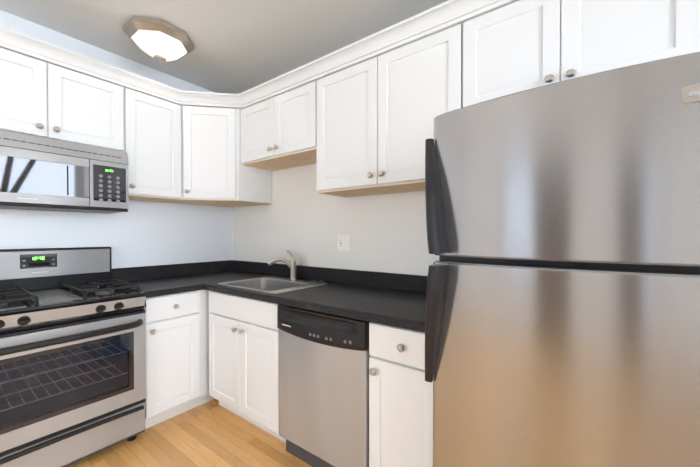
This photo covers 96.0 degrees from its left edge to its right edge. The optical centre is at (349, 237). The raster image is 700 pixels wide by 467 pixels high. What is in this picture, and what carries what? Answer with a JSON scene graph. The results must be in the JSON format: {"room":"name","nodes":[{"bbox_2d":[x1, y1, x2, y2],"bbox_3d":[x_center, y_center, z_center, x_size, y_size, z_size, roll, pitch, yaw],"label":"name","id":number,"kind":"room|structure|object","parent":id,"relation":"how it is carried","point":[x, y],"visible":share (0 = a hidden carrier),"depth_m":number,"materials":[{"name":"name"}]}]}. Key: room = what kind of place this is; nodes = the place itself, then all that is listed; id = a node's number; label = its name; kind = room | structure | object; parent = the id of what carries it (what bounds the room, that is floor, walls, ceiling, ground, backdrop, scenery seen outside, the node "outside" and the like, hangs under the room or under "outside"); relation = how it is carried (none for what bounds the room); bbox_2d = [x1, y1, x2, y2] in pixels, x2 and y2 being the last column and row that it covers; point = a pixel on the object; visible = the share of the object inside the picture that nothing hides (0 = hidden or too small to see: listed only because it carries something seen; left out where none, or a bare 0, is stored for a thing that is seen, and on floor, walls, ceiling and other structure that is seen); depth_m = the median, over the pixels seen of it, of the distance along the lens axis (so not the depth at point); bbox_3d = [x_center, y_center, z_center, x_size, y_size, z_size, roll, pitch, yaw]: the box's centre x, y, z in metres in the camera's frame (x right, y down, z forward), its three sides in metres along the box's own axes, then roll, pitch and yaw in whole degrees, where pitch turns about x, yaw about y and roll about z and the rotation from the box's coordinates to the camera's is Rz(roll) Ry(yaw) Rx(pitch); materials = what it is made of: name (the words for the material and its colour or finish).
{"room":"kitchen","nodes":[
{"label":"kitchen","id":0,"kind":"room"},
{"bbox_2d":[0,10,232,268],"bbox_3d":[-2.504,-0.055,1.460,0.120,2.620,4.540,0,1,36],"label":"wall","id":1,"kind":"structure","parent":0,"point":[139,233],"depth_m":2.44,"materials":[{"name":"white paint"}]},
{"bbox_2d":[0,48,123,151],"bbox_3d":[-1.869,-0.796,1.912,0.350,0.450,0.760,0,1,36],"label":"upper cabinet","id":2,"kind":"object","parent":1,"relation":"attached to","point":[39,98],"visible":0.96,"depth_m":1.86,"materials":[{"name":"white wood"}]},
{"bbox_2d":[0,129,128,213],"bbox_3d":[-1.848,-0.368,1.901,0.401,0.398,0.754,0,1,36],"label":"over-the-range microwave","id":3,"kind":"object","parent":2,"relation":"attached to","point":[37,173],"visible":1,"depth_m":1.82,"materials":[{"name":"grey paint"}]},
{"bbox_2d":[124,88,180,201],"bbox_3d":[-1.529,-0.659,2.372,0.350,0.732,0.373,0,1,36],"label":"upper cabinet","id":4,"kind":"object","parent":1,"relation":"attached to","point":[152,136],"visible":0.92,"depth_m":2.27,"materials":[{"name":"white wood"}]},
{"bbox_2d":[167,106,271,207],"bbox_3d":[-1.123,-0.663,2.705,0.606,0.732,0.642,0,1,36],"label":"upper cabinet","id":5,"kind":"object","parent":1,"relation":"attached to","point":[215,171],"visible":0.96,"depth_m":2.47,"materials":[{"name":"white wood"}]},
{"bbox_2d":[66,399,311,466],"bbox_3d":[-0.566,1.299,0.040,4.940,0.060,4.540,0,1,36],"label":"floor","id":6,"kind":"structure","parent":0,"point":[212,433],"depth_m":1.89,"materials":[{"name":"brown wood"}]},
{"bbox_2d":[0,247,145,466],"bbox_3d":[-1.701,0.661,1.802,0.721,1.182,0.754,0,1,36],"label":"gas range","id":7,"kind":"object","parent":6,"relation":"on","point":[72,355],"visible":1,"depth_m":1.71,"materials":[{"name":"silver metal"}]},
{"bbox_2d":[144,290,214,428],"bbox_3d":[-1.215,0.808,2.554,0.655,0.874,1.017,0,1,36],"label":"base cabinet","id":8,"kind":"object","parent":6,"relation":"on","point":[177,353],"visible":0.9,"depth_m":2.12,"materials":[{"name":"white wood"}]},
{"bbox_2d":[112,264,203,297],"bbox_3d":[-1.410,0.300,2.283,0.660,0.140,0.360,0,1,36],"label":"countertop","id":9,"kind":"structure","parent":8,"relation":"on","point":[157,280],"depth_m":2.43,"materials":[{"name":"stone"}]},
{"bbox_2d":[183,260,266,267],"bbox_3d":[-1.106,0.297,2.693,0.660,0.140,0.420,0,1,36],"label":"countertop","id":10,"kind":"structure","parent":8,"relation":"on","point":[215,264],"depth_m":3.00,"materials":[{"name":"stone"}]},
{"bbox_2d":[196,263,427,332],"bbox_3d":[-0.415,0.301,2.180,2.381,0.140,0.658,0,1,36],"label":"countertop","id":11,"kind":"structure","parent":8,"relation":"on","point":[393,299],"depth_m":1.94,"materials":[{"name":"stone"}]},
{"bbox_2d":[218,276,327,293],"bbox_3d":[-0.546,0.421,2.291,0.655,0.195,0.537,0,1,36],"label":"sink","id":12,"kind":"object","parent":11,"relation":"in","point":[271,284],"visible":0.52,"depth_m":2.41,"materials":[{"name":"silver metal"}]},
{"bbox_2d":[267,250,297,279],"bbox_3d":[-0.522,0.209,2.429,0.232,0.235,0.062,0,1,-6],"label":"faucet","id":13,"kind":"object","parent":11,"relation":"on","point":[291,264],"visible":1,"depth_m":2.42,"materials":[{"name":"silver metal"}]},
{"bbox_2d":[209,291,285,442],"bbox_3d":[-0.547,0.810,2.284,0.781,0.874,0.655,0,1,36],"label":"base cabinet","id":14,"kind":"object","parent":6,"relation":"on","point":[243,357],"visible":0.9,"depth_m":2.00,"materials":[{"name":"white wood"}]},
{"bbox_2d":[277,305,369,466],"bbox_3d":[0.014,0.815,1.870,0.598,0.864,0.640,0,1,36],"label":"dishwasher","id":15,"kind":"object","parent":6,"relation":"on","point":[323,389],"visible":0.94,"depth_m":1.60,"materials":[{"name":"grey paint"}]},
{"bbox_2d":[369,322,432,466],"bbox_3d":[0.401,0.817,1.583,0.350,0.874,0.655,0,1,36],"label":"base cabinet","id":16,"kind":"object","parent":6,"relation":"on","point":[400,411],"visible":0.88,"depth_m":1.35,"materials":[{"name":"white wood"}]},
{"bbox_2d":[425,52,699,466],"bbox_3d":[0.777,0.413,1.159,0.777,1.683,0.829,0,1,36],"label":"refrigerator","id":17,"kind":"object","parent":6,"relation":"on","point":[562,321],"visible":1,"depth_m":0.85,"materials":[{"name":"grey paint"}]},
{"bbox_2d":[0,0,447,93],"bbox_3d":[-0.566,-1.391,0.014,4.940,0.080,4.540,0,1,36],"label":"ceiling","id":18,"kind":"structure","parent":0,"point":[240,46],"depth_m":2.04,"materials":[{"name":"white paint"}]},
{"bbox_2d":[123,16,193,62],"bbox_3d":[-1.292,-1.280,2.145,0.380,0.178,0.380,0,1,36],"label":"ceiling light fixture","id":19,"kind":"object","parent":18,"relation":"attached to","point":[160,40],"visible":1,"depth_m":2.05,"materials":[{"name":"white glass"}]},
{"bbox_2d":[232,163,438,275],"bbox_3d":[0.796,-0.058,1.768,4.820,2.620,0.120,0,1,36],"label":"wall","id":20,"kind":"structure","parent":0,"point":[302,220],"depth_m":2.40,"materials":[{"name":"white paint"}]},
{"bbox_2d":[241,81,316,170],"bbox_3d":[-0.464,-0.805,2.397,0.812,0.442,0.350,0,1,36],"label":"upper cabinet","id":21,"kind":"object","parent":20,"relation":"attached to","point":[278,132],"visible":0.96,"depth_m":2.26,"materials":[{"name":"white wood"}]},
{"bbox_2d":[337,235,349,250],"bbox_3d":[-0.049,0.040,2.308,0.116,0.116,0.013,0,1,36],"label":"outlet","id":22,"kind":"object","parent":20,"relation":"attached to","point":[343,242],"visible":1,"depth_m":2.31,"materials":[{"name":"white plastic"}]},
{"bbox_2d":[316,24,462,197],"bbox_3d":[0.238,-0.655,1.879,0.926,0.732,0.350,0,1,36],"label":"upper cabinet","id":23,"kind":"object","parent":20,"relation":"attached to","point":[376,116],"visible":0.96,"depth_m":1.73,"materials":[{"name":"white wood"}]},
{"bbox_2d":[0,0,519,109],"bbox_3d":[-0.306,-1.060,1.388,2.919,0.084,1.781,0,1,36],"label":"crown molding","id":24,"kind":"structure","parent":23,"relation":"on","point":[437,19],"depth_m":1.86,"materials":[{"name":"white wood"}]},
{"bbox_2d":[463,0,699,106],"bbox_3d":[0.924,-0.795,1.371,0.771,0.442,0.350,0,1,36],"label":"upper cabinet","id":25,"kind":"object","parent":20,"relation":"attached to","point":[518,46],"visible":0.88,"depth_m":1.25,"materials":[{"name":"white wood"}]}
]}

